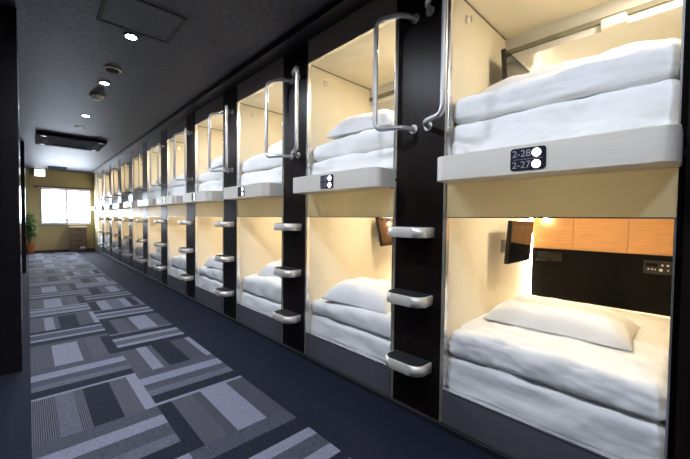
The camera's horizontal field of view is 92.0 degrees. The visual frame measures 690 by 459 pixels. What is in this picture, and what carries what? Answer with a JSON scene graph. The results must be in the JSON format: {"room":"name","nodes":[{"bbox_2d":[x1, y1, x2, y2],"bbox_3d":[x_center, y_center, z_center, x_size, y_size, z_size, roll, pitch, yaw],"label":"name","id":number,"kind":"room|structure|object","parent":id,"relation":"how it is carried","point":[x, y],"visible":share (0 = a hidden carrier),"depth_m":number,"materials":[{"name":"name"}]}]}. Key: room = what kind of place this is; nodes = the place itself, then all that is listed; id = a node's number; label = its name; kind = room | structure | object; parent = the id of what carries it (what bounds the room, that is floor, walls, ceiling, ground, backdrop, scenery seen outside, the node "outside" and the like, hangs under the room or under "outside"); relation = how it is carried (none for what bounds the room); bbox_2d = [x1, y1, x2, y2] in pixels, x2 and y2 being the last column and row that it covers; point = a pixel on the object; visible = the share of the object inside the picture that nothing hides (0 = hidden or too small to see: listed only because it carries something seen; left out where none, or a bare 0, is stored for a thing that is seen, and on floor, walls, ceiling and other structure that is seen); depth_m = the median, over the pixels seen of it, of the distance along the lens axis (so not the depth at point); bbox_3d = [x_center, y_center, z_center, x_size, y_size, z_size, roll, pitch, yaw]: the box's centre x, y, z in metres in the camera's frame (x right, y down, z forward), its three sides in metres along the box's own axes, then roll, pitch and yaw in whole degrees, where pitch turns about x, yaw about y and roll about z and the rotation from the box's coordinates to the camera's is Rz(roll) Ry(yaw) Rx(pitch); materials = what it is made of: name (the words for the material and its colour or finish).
{"room":"capsule hotel corridor","nodes":[
{"label":"capsule hotel corridor","id":0,"kind":"room"},
{"bbox_2d":[25,168,94,250],"bbox_3d":[-10.068,-0.677,12.571,4.090,2.950,0.120,-1,2,-44],"label":"wall","id":1,"kind":"structure","parent":0,"point":[49,237],"depth_m":12.02,"materials":[{"name":"paint"}]},
{"bbox_2d":[33,185,93,224],"bbox_3d":[-10.275,-0.866,12.242,1.716,1.390,0.180,-1,2,-44],"label":"window","id":2,"kind":"structure","parent":1,"relation":"in","point":[58,206],"depth_m":12.26,"materials":[{"name":"white glass"}]},
{"bbox_2d":[33,248,94,252],"bbox_3d":[-10.564,0.772,12.065,2.400,0.070,0.015,-1,2,-44],"label":"baseboard","id":3,"kind":"structure","parent":1,"relation":"attached to","point":[87,248],"depth_m":12.09,"materials":[{"name":"black wood"}]},
{"bbox_2d":[94,173,97,250],"bbox_3d":[-9.365,-0.670,12.594,0.100,2.950,0.815,-1,2,-44],"label":"wall","id":4,"kind":"structure","parent":0,"point":[95,174],"depth_m":12.60,"materials":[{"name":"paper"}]},
{"bbox_2d":[92,0,372,172],"bbox_3d":[-3.797,-1.875,6.553,0.170,0.056,15.537,-1,2,-44],"label":"trim","id":5,"kind":"structure","parent":4,"relation":"attached to","point":[335,11],"depth_m":3.39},
{"bbox_2d":[97,251,514,458],"bbox_3d":[-3.793,1.028,6.673,0.024,0.034,15.537,-1,2,-44],"label":"baseboard","id":6,"kind":"structure","parent":4,"relation":"attached to","point":[480,445],"depth_m":2.49,"materials":[{"name":"black rubber"}]},
{"bbox_2d":[0,0,332,172],"bbox_3d":[-3.603,-1.942,5.883,4.270,0.120,18.640,-1,2,-44],"label":"ceiling","id":7,"kind":"structure","parent":0,"point":[64,51],"depth_m":3.58,"materials":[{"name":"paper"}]},
{"bbox_2d":[34,169,44,176],"bbox_3d":[-10.732,-2.001,11.703,0.290,0.270,0.064,-1,2,-44],"label":"exit sign","id":8,"kind":"object","parent":7,"relation":"hanging from","point":[37,172],"visible":1,"depth_m":11.68,"materials":[{"name":"white plastic"}]},
{"bbox_2d":[48,166,66,169],"bbox_3d":[-9.831,-2.105,11.378,0.480,0.020,0.650,-1,2,-44],"label":"ceiling vent","id":9,"kind":"object","parent":7,"relation":"in","point":[49,167],"visible":1,"depth_m":11.28,"materials":[{"name":"black metal"}]},
{"bbox_2d":[36,131,106,151],"bbox_3d":[-6.065,-1.922,7.373,1.135,0.064,1.290,-1,2,-44],"label":"air conditioner","id":10,"kind":"object","parent":7,"relation":"attached to","point":[42,138],"visible":1,"depth_m":7.21,"materials":[{"name":"grey"}]},
{"bbox_2d":[52,139,89,147],"bbox_3d":[-6.065,-1.929,7.373,0.615,0.050,0.690,-1,2,-44],"label":"grille","id":11,"kind":"object","parent":10,"relation":"attached to","point":[62,142],"depth_m":7.38,"materials":[{"name":"black metal"}]},
{"bbox_2d":[89,94,104,100],"bbox_3d":[-3.422,-1.812,4.595,0.170,0.060,0.170,-1,2,-44],"label":"smoke detector","id":12,"kind":"object","parent":7,"relation":"attached to","point":[96,97],"visible":1,"depth_m":4.56,"materials":[{"name":"beige plastic"}]},
{"bbox_2d":[98,80,110,84],"bbox_3d":[-2.983,-1.818,4.130,0.124,0.011,0.124,-1,2,-44],"label":"recessed light","id":13,"kind":"object","parent":7,"relation":"in","point":[100,81],"visible":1,"depth_m":4.11,"materials":[{"name":"white plastic"}]},
{"bbox_2d":[103,66,121,73],"bbox_3d":[-2.628,-1.800,3.763,0.170,0.017,0.170,-1,2,-44],"label":"ceiling speaker","id":14,"kind":"object","parent":7,"relation":"attached to","point":[110,69],"visible":1,"depth_m":3.74,"materials":[{"name":"beige metal"}]},
{"bbox_2d":[105,68,119,73],"bbox_3d":[-2.628,-1.794,3.764,0.136,0.004,0.136,-1,2,-44],"label":"grille","id":15,"kind":"object","parent":14,"relation":"attached to","point":[112,70],"depth_m":3.75,"materials":[{"name":"black metal"}]},
{"bbox_2d":[123,32,138,39],"bbox_3d":[-1.968,-1.775,3.064,0.124,0.011,0.124,-1,2,-44],"label":"recessed light","id":16,"kind":"object","parent":7,"relation":"in","point":[131,36],"visible":1,"depth_m":3.05,"materials":[{"name":"white plastic"}]},
{"bbox_2d":[96,0,187,43],"bbox_3d":[-1.710,-1.766,2.803,0.555,0.006,0.550,-1,2,-44],"label":"ceiling hatch","id":17,"kind":"object","parent":7,"relation":"attached to","point":[139,17],"visible":1,"depth_m":2.79,"materials":[{"name":"metal"}]},
{"bbox_2d":[0,250,497,458],"bbox_3d":[-3.640,1.127,5.972,4.270,0.120,18.640,-1,2,-44],"label":"floor","id":18,"kind":"structure","parent":0,"point":[359,423],"depth_m":2.44,"materials":[{"name":"blue carpet"}]},
{"bbox_2d":[0,3,22,375],"bbox_3d":[-3.092,-0.310,2.811,0.500,2.950,0.750,-1,2,-44],"label":"wall","id":19,"kind":"structure","parent":18,"relation":"on","point":[11,300],"depth_m":2.67,"materials":[{"name":"black paint"}]},
{"bbox_2d":[20,141,25,272],"bbox_3d":[-7.645,-0.504,7.599,0.505,2.950,0.830,-1,2,-44],"label":"column","id":20,"kind":"structure","parent":18,"relation":"on","point":[22,147],"depth_m":7.45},
{"bbox_2d":[26,212,37,253],"bbox_3d":[-10.876,0.115,11.445,0.606,1.412,0.557,-1,2,-44],"label":"potted plant","id":21,"kind":"object","parent":18,"relation":"on","point":[29,247],"visible":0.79,"depth_m":11.41,"materials":[{"name":"green plant"}]},
{"bbox_2d":[69,227,86,251],"bbox_3d":[-9.918,0.351,12.365,0.510,0.910,0.405,-1,2,-44],"label":"base cabinet","id":22,"kind":"object","parent":18,"relation":"on","point":[77,235],"visible":1,"depth_m":12.22,"materials":[{"name":"brown wood"}]},
{"bbox_2d":[91,170,102,252],"bbox_3d":[-8.226,-0.619,12.289,1.752,2.894,1.041,-1,2,-44],"label":"capsule","id":23,"kind":"object","parent":18,"relation":"on","point":[100,228],"visible":0.16,"depth_m":12.20,"materials":[{"name":"white paint"}]},
{"bbox_2d":[97,174,97,216],"bbox_3d":[-9.075,-0.628,12.240,0.030,2.894,0.100,-1,2,-44],"label":"end panel","id":24,"kind":"object","parent":18,"relation":"on","point":[97,174],"visible":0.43,"depth_m":12.21,"materials":[{"name":"laminate"}]},
{"bbox_2d":[95,169,103,253],"bbox_3d":[-8.271,-0.590,11.264,0.209,2.894,0.537,-1,2,-44],"label":"post","id":25,"kind":"object","parent":18,"relation":"on","point":[102,199],"visible":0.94,"depth_m":11.28,"materials":[{"name":"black metal"}]},
{"bbox_2d":[97,166,109,255],"bbox_3d":[-7.259,-0.578,11.272,1.752,2.894,1.041,-1,2,-44],"label":"capsule","id":26,"kind":"object","parent":18,"relation":"on","point":[106,170],"visible":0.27,"depth_m":11.18,"materials":[{"name":"white paint"}]},
{"bbox_2d":[102,165,111,257],"bbox_3d":[-7.304,-0.549,10.248,0.209,2.894,0.537,-1,2,-44],"label":"post","id":27,"kind":"object","parent":18,"relation":"on","point":[105,174],"visible":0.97,"depth_m":10.26,"materials":[{"name":"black metal"}]},
{"bbox_2d":[104,160,118,260],"bbox_3d":[-6.292,-0.537,10.256,1.752,2.894,1.041,-1,2,-44],"label":"capsule","id":28,"kind":"object","parent":18,"relation":"on","point":[115,255],"visible":0.2,"depth_m":10.15,"materials":[{"name":"white paint"}]},
{"bbox_2d":[110,158,120,261],"bbox_3d":[-6.337,-0.508,9.232,0.209,2.894,0.537,-1,2,-44],"label":"post","id":29,"kind":"object","parent":18,"relation":"on","point":[118,219],"visible":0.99,"depth_m":9.25,"materials":[{"name":"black metal"}]},
{"bbox_2d":[113,153,129,266],"bbox_3d":[-5.325,-0.496,9.240,1.752,2.894,1.041,-1,2,-44],"label":"capsule","id":30,"kind":"object","parent":18,"relation":"on","point":[124,211],"visible":0.2,"depth_m":9.15,"materials":[{"name":"white paint"}]},
{"bbox_3d":[-5.272,0.620,9.337,1.468,0.206,1.022,-1,2,-44],"label":"mattress","id":31,"kind":"object","parent":30,"relation":"on","visible":0},
{"bbox_2d":[123,244,128,249],"bbox_3d":[-5.276,0.432,9.325,1.461,0.215,1.031,-1,2,-44],"label":"duvet","id":32,"kind":"object","parent":31,"relation":"on","point":[125,246],"visible":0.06,"depth_m":8.89,"materials":[{"name":"white fabric"}]},
{"bbox_2d":[120,151,132,267],"bbox_3d":[-5.370,-0.467,8.216,0.209,2.894,0.537,-1,2,-44],"label":"post","id":33,"kind":"object","parent":18,"relation":"on","point":[130,220],"visible":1,"depth_m":8.24,"materials":[{"name":"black metal"}]},
{"bbox_2d":[123,145,143,273],"bbox_3d":[-4.358,-0.455,8.224,1.752,2.894,1.041,-1,2,-44],"label":"capsule","id":34,"kind":"object","parent":18,"relation":"on","point":[137,211],"visible":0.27,"depth_m":8.13,"materials":[{"name":"white paint"}]},
{"bbox_2d":[134,194,142,200],"bbox_3d":[-4.527,-0.753,8.047,0.801,0.218,1.021,-1,2,-44],"label":"mattress","id":35,"kind":"object","parent":34,"relation":"on","point":[139,196],"visible":0.13,"depth_m":7.83,"materials":[{"name":"white fabric"}]},
{"bbox_2d":[135,185,142,194],"bbox_3d":[-4.535,-0.968,8.041,0.775,0.258,1.034,-1,2,-44],"label":"duvet","id":36,"kind":"object","parent":35,"relation":"on","point":[137,192],"visible":0.13,"depth_m":7.81,"materials":[{"name":"white fabric"}]},
{"bbox_2d":[135,254,142,262],"bbox_3d":[-4.310,0.673,8.316,1.469,0.183,1.021,-1,2,-44],"label":"mattress","id":37,"kind":"object","parent":34,"relation":"on","point":[136,255],"visible":0.03,"depth_m":7.99,"materials":[{"name":"white fabric"}]},
{"bbox_2d":[136,245,142,255],"bbox_3d":[-4.305,0.470,8.312,1.448,0.264,1.026,-1,2,-44],"label":"duvet","id":38,"kind":"object","parent":37,"relation":"on","point":[139,249],"visible":0.1,"depth_m":7.86,"materials":[{"name":"white fabric"}]},
{"bbox_2d":[133,142,147,275],"bbox_3d":[-4.403,-0.426,7.199,0.209,2.894,0.537,-1,2,-44],"label":"post","id":39,"kind":"object","parent":18,"relation":"on","point":[144,220],"visible":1,"depth_m":7.23,"materials":[{"name":"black metal"}]},
{"bbox_2d":[137,133,161,281],"bbox_3d":[-3.391,-0.414,7.207,1.752,2.894,1.041,-1,2,-44],"label":"capsule","id":40,"kind":"object","parent":18,"relation":"on","point":[154,230],"visible":0.26,"depth_m":7.11,"materials":[{"name":"white paint"}]},
{"bbox_2d":[150,191,160,198],"bbox_3d":[-3.564,-0.701,7.035,0.807,0.196,1.021,-1,2,-44],"label":"mattress","id":41,"kind":"object","parent":40,"relation":"on","point":[154,195],"visible":0.12,"depth_m":6.80,"materials":[{"name":"white fabric"}]},
{"bbox_2d":[150,183,160,192],"bbox_3d":[-3.570,-0.899,7.021,0.788,0.240,1.042,-1,2,-44],"label":"duvet","id":42,"kind":"object","parent":41,"relation":"on","point":[153,188],"visible":0.11,"depth_m":6.85,"materials":[{"name":"white fabric"}]},
{"bbox_2d":[150,259,160,266],"bbox_3d":[-3.338,0.703,7.304,1.468,0.206,1.022,-1,2,-44],"label":"mattress","id":43,"kind":"object","parent":40,"relation":"on","point":[153,262],"visible":0.04,"depth_m":6.89,"materials":[{"name":"white fabric"}]},
{"bbox_2d":[150,252,160,260],"bbox_3d":[-3.342,0.514,7.292,1.461,0.215,1.031,-1,2,-44],"label":"duvet","id":44,"kind":"object","parent":43,"relation":"on","point":[155,255],"visible":0.12,"depth_m":6.84,"materials":[{"name":"white fabric"}]},
{"bbox_2d":[150,130,167,284],"bbox_3d":[-3.436,-0.385,6.183,0.209,2.894,0.537,-1,2,-44],"label":"post","id":45,"kind":"object","parent":18,"relation":"on","point":[163,145],"visible":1,"depth_m":6.21,"materials":[{"name":"black"}]},
{"bbox_2d":[156,118,186,293],"bbox_3d":[-2.424,-0.373,6.191,1.752,2.894,1.041,-1,2,-44],"label":"capsule","id":46,"kind":"object","parent":18,"relation":"on","point":[176,233],"visible":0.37,"depth_m":6.10,"materials":[{"name":"white paint"}]},
{"bbox_2d":[170,185,185,195],"bbox_3d":[-2.593,-0.670,6.014,0.801,0.218,1.021,-1,2,-44],"label":"mattress","id":47,"kind":"object","parent":46,"relation":"on","point":[181,190],"visible":0.18,"depth_m":5.76,"materials":[{"name":"white fabric"}]},
{"bbox_2d":[170,174,185,187],"bbox_3d":[-2.601,-0.885,6.008,0.775,0.258,1.034,-1,2,-44],"label":"duvet","id":48,"kind":"object","parent":47,"relation":"on","point":[174,183],"visible":0.13,"depth_m":5.78,"materials":[{"name":"white fabric"}]},
{"bbox_2d":[170,266,185,276],"bbox_3d":[-2.376,0.755,6.283,1.469,0.183,1.021,-1,2,-44],"label":"mattress","id":49,"kind":"object","parent":46,"relation":"on","point":[175,271],"visible":0.07,"depth_m":5.91,"materials":[{"name":"white fabric"}]},
{"bbox_2d":[171,255,185,269],"bbox_3d":[-2.371,0.552,6.279,1.448,0.264,1.026,-1,2,-44],"label":"duvet","id":50,"kind":"object","parent":49,"relation":"on","point":[179,261],"visible":0.12,"depth_m":5.82,"materials":[{"name":"white fabric"}]},
{"bbox_2d":[173,112,195,298],"bbox_3d":[-2.469,-0.343,5.167,0.209,2.894,0.537,-1,2,-44],"label":"post","id":51,"kind":"object","parent":18,"relation":"on","point":[189,131],"visible":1,"depth_m":5.19,"materials":[{"name":"black metal"}]},
{"bbox_2d":[29,252,350,458],"bbox_3d":[-4.269,1.074,5.407,1.240,0.004,17.360,-1,2,-44],"label":"patterned carpet","id":52,"kind":"object","parent":18,"relation":"on","point":[112,378],"visible":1,"depth_m":2.48,"materials":[{"name":"carpet"}]},
{"bbox_2d":[183,95,223,312],"bbox_3d":[-1.457,-0.332,5.175,1.752,2.894,1.041,-1,2,-44],"label":"capsule","id":53,"kind":"object","parent":18,"relation":"on","point":[209,242],"visible":0.21,"depth_m":5.08,"materials":[{"name":"white paint"}]},
{"bbox_2d":[198,179,222,190],"bbox_3d":[-1.630,-0.619,5.003,0.807,0.196,1.021,-1,2,-44],"label":"mattress","id":54,"kind":"object","parent":53,"relation":"on","point":[214,185],"visible":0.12,"depth_m":4.70,"materials":[{"name":"white fabric"}]},
{"bbox_2d":[199,167,222,182],"bbox_3d":[-1.635,-0.817,4.988,0.788,0.240,1.042,-1,2,-44],"label":"duvet","id":55,"kind":"object","parent":54,"relation":"on","point":[208,176],"visible":0.18,"depth_m":4.78,"materials":[{"name":"white fabric"}]},
{"bbox_2d":[206,156,222,169],"bbox_3d":[-1.647,-0.980,4.845,0.500,0.194,0.700,-1,2,-40],"label":"pillow","id":56,"kind":"object","parent":55,"relation":"on","point":[218,162],"visible":0.17,"depth_m":4.70,"materials":[{"name":"white fabric"}]},
{"bbox_2d":[199,275,222,291],"bbox_3d":[-1.404,0.785,5.272,1.468,0.206,1.022,-1,2,-44],"label":"mattress","id":57,"kind":"object","parent":53,"relation":"on","point":[211,284],"visible":0.08,"depth_m":4.82,"materials":[{"name":"white fabric"}]},
{"bbox_2d":[199,266,222,281],"bbox_3d":[-1.408,0.596,5.260,1.461,0.215,1.031,-1,2,-44],"label":"duvet","id":58,"kind":"object","parent":57,"relation":"on","point":[207,271],"visible":0.13,"depth_m":4.78,"materials":[{"name":"white fabric"}]},
{"bbox_2d":[204,254,222,269],"bbox_3d":[-1.686,0.446,4.897,0.500,0.194,0.700,-1,2,-44],"label":"pillow","id":59,"kind":"object","parent":58,"relation":"on","point":[211,262],"visible":0.3,"depth_m":4.78,"materials":[{"name":"white fabric"}]},
{"bbox_2d":[208,85,237,319],"bbox_3d":[-1.502,-0.302,4.151,0.209,2.894,0.537,-1,2,-44],"label":"post","id":60,"kind":"object","parent":18,"relation":"on","point":[228,291],"visible":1,"depth_m":4.17,"materials":[{"name":"black metal"}]},
{"bbox_2d":[224,56,284,341],"bbox_3d":[-0.490,-0.290,4.159,1.752,2.894,1.041,-1,2,-44],"label":"capsule","id":61,"kind":"object","parent":18,"relation":"on","point":[260,205],"visible":0.27,"depth_m":4.07,"materials":[{"name":"white paint"}]},
{"bbox_2d":[240,167,281,184],"bbox_3d":[-0.659,-0.588,3.982,0.801,0.218,1.021,-1,2,-44],"label":"mattress","id":62,"kind":"object","parent":61,"relation":"on","point":[274,175],"visible":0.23,"depth_m":3.68,"materials":[{"name":"white fabric"}]},
{"bbox_2d":[242,149,281,172],"bbox_3d":[-0.667,-0.803,3.976,0.775,0.258,1.034,-1,2,-44],"label":"duvet","id":63,"kind":"object","parent":62,"relation":"on","point":[260,162],"visible":0.26,"depth_m":3.71,"materials":[{"name":"white fabric"}]},
{"bbox_2d":[268,140,281,150],"bbox_3d":[-0.594,-0.978,3.949,0.500,0.189,0.700,-1,2,-39],"label":"pillow","id":64,"kind":"object","parent":63,"relation":"on","point":[276,146],"visible":0.04,"depth_m":3.85,"materials":[{"name":"white fabric"}]},
{"bbox_2d":[241,291,280,315],"bbox_3d":[-0.442,0.838,4.251,1.469,0.183,1.021,-1,2,-44],"label":"mattress","id":65,"kind":"object","parent":61,"relation":"on","point":[265,305],"visible":0.18,"depth_m":3.75,"materials":[{"name":"white fabric"}]},
{"bbox_2d":[242,273,280,302],"bbox_3d":[-0.437,0.634,4.247,1.448,0.264,1.026,-1,2,-44],"label":"duvet","id":66,"kind":"object","parent":65,"relation":"on","point":[269,287],"visible":0.19,"depth_m":3.73,"materials":[{"name":"white fabric"}]},
{"bbox_2d":[257,260,281,277],"bbox_3d":[-0.617,0.458,3.925,0.700,0.189,0.500,2,2,41],"label":"pillow","id":67,"kind":"object","parent":66,"relation":"on","point":[268,270],"visible":0.12,"depth_m":3.88,"materials":[{"name":"white fabric"}]},
{"bbox_2d":[265,41,307,352],"bbox_3d":[-0.535,-0.261,3.134,0.209,2.894,0.537,-1,2,-44],"label":"post","id":68,"kind":"object","parent":18,"relation":"on","point":[292,315],"visible":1,"depth_m":3.17,"materials":[{"name":"black metal"}]},
{"bbox_2d":[293,0,398,395],"bbox_3d":[0.477,-0.249,3.143,1.752,2.894,1.041,-1,2,-44],"label":"capsule","id":69,"kind":"object","parent":18,"relation":"on","point":[342,243],"visible":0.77,"depth_m":2.99,"materials":[{"name":"white paint"}]},
{"bbox_2d":[311,314,389,361],"bbox_3d":[0.530,0.867,3.239,1.468,0.206,1.022,-1,2,-44],"label":"mattress","id":70,"kind":"object","parent":69,"relation":"on","point":[374,345],"visible":0.12,"depth_m":2.69,"materials":[{"name":"white fabric"}]},
{"bbox_2d":[311,298,390,338],"bbox_3d":[0.526,0.679,3.227,1.461,0.215,1.031,-1,2,-44],"label":"duvet","id":71,"kind":"object","parent":70,"relation":"on","point":[374,322],"visible":0.18,"depth_m":2.67,"materials":[{"name":"white fabric"}]},
{"bbox_2d":[322,277,390,313],"bbox_3d":[0.223,0.527,2.909,0.700,0.194,0.500,2,2,43],"label":"pillow","id":72,"kind":"object","parent":71,"relation":"on","point":[361,292],"visible":0.8,"depth_m":2.74,"materials":[{"name":"white fabric"}]},
{"bbox_2d":[311,147,393,174],"bbox_3d":[0.304,-0.537,2.970,0.807,0.196,1.021,-1,2,-44],"label":"mattress","id":73,"kind":"object","parent":69,"relation":"on","point":[383,157],"visible":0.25,"depth_m":2.64,"materials":[{"name":"white fabric"}]},
{"bbox_2d":[313,129,393,161],"bbox_3d":[0.298,-0.735,2.956,0.788,0.240,1.042,-1,2,-44],"label":"duvet","id":74,"kind":"object","parent":73,"relation":"on","point":[366,141],"visible":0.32,"depth_m":2.64,"materials":[{"name":"white fabric"}]},
{"bbox_2d":[326,109,393,139],"bbox_3d":[0.258,-0.900,2.885,0.700,0.194,0.500,2,2,42],"label":"pillow","id":75,"kind":"object","parent":74,"relation":"on","point":[356,124],"visible":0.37,"depth_m":2.72,"materials":[{"name":"white fabric"}]},
{"bbox_2d":[375,218,391,246],"bbox_3d":[0.463,0.020,3.750,0.143,0.312,0.470,2,2,32],"label":"television","id":76,"kind":"object","parent":69,"relation":"attached to","point":[382,224],"visible":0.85,"depth_m":3.61,"materials":[{"name":"black plastic"}]},
{"bbox_2d":[373,0,449,420],"bbox_3d":[0.432,-0.220,2.118,0.209,2.894,0.537,-1,2,-44],"label":"post","id":77,"kind":"object","parent":18,"relation":"on","point":[414,360],"visible":0.99,"depth_m":2.16,"materials":[{"name":"laminate"}]},
{"bbox_2d":[437,0,689,458],"bbox_3d":[1.444,-0.208,2.126,1.752,2.894,1.041,-1,2,-44],"label":"capsule","id":78,"kind":"object","parent":18,"relation":"on","point":[602,207],"visible":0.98,"depth_m":2.08,"materials":[{"name":"white paint"}]},
{"bbox_2d":[501,48,529,79],"bbox_3d":[1.295,-1.099,2.539,0.611,0.316,0.124,-1,2,-44],"label":"television","id":79,"kind":"object","parent":78,"relation":"attached to","point":[511,66],"visible":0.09,"depth_m":2.35,"materials":[{"name":"black plastic"}]},
{"bbox_2d":[500,220,533,263],"bbox_3d":[1.308,0.089,2.574,0.470,0.316,0.131,-1,2,-44],"label":"television","id":80,"kind":"object","parent":78,"relation":"attached to","point":[516,247],"visible":1,"depth_m":2.49,"materials":[{"name":"black plastic"}]},
{"bbox_2d":[531,159,540,167],"bbox_3d":[0.850,-0.293,1.481,0.003,0.037,0.037,-1,2,-44],"label":"indicator light","id":81,"kind":"object","parent":78,"relation":"attached to","point":[535,163],"depth_m":1.48,"materials":[{"name":"white plastic"}]},
{"bbox_2d":[532,148,540,155],"bbox_3d":[0.851,-0.344,1.479,0.003,0.037,0.037,-1,2,-44],"label":"indicator light","id":82,"kind":"object","parent":78,"relation":"on","point":[535,151],"depth_m":1.48,"materials":[{"name":"white plastic"}]},
{"bbox_2d":[535,251,561,261],"bbox_3d":[1.790,0.237,2.929,0.036,0.085,0.200,-1,2,-44],"label":"tray","id":83,"kind":"object","parent":78,"relation":"on","point":[540,256],"depth_m":2.93,"materials":[{"name":"black plastic"}]},
{"bbox_2d":[447,355,665,458],"bbox_3d":[1.488,0.889,2.215,1.473,0.244,1.025,-1,2,-44],"label":"mattress","id":84,"kind":"object","parent":78,"relation":"on","point":[619,433],"visible":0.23,"depth_m":1.62,"materials":[{"name":"white fabric"}]},
{"bbox_2d":[448,301,669,420],"bbox_3d":[1.494,0.676,2.210,1.449,0.230,1.037,-1,2,-44],"label":"duvet","id":85,"kind":"object","parent":84,"relation":"on","point":[635,382],"visible":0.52,"depth_m":1.71,"materials":[{"name":"white fabric"}]},
{"bbox_2d":[483,296,640,350],"bbox_3d":[1.365,0.530,2.129,0.500,0.147,0.760,-1,2,-45],"label":"pillow","id":86,"kind":"object","parent":85,"relation":"on","point":[592,323],"visible":1,"depth_m":1.96,"materials":[{"name":"white fabric"}]},
{"bbox_2d":[451,79,679,154],"bbox_3d":[1.271,-0.526,1.950,0.816,0.258,1.029,-1,2,-44],"label":"mattress","id":87,"kind":"object","parent":78,"relation":"on","point":[657,103],"visible":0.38,"depth_m":1.57,"materials":[{"name":"white fabric"}]},
{"bbox_2d":[453,38,681,124],"bbox_3d":[1.271,-0.807,1.940,0.784,0.342,1.024,-1,2,-44],"label":"duvet","id":88,"kind":"object","parent":87,"relation":"on","point":[633,64],"visible":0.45,"depth_m":1.59,"materials":[{"name":"white fabric"}]},
{"bbox_2d":[480,56,593,93],"bbox_3d":[1.287,-0.911,2.086,0.760,0.147,0.500,2,2,44],"label":"pillow","id":89,"kind":"object","parent":88,"relation":"on","point":[559,66],"visible":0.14,"depth_m":1.97,"materials":[{"name":"white fabric"}]},
{"bbox_2d":[667,0,689,458],"bbox_3d":[1.458,-0.180,1.171,0.030,2.894,0.403,-1,2,-44],"label":"pillar","id":90,"kind":"structure","parent":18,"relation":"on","point":[682,425],"depth_m":1.30,"materials":[{"name":"laminate"}]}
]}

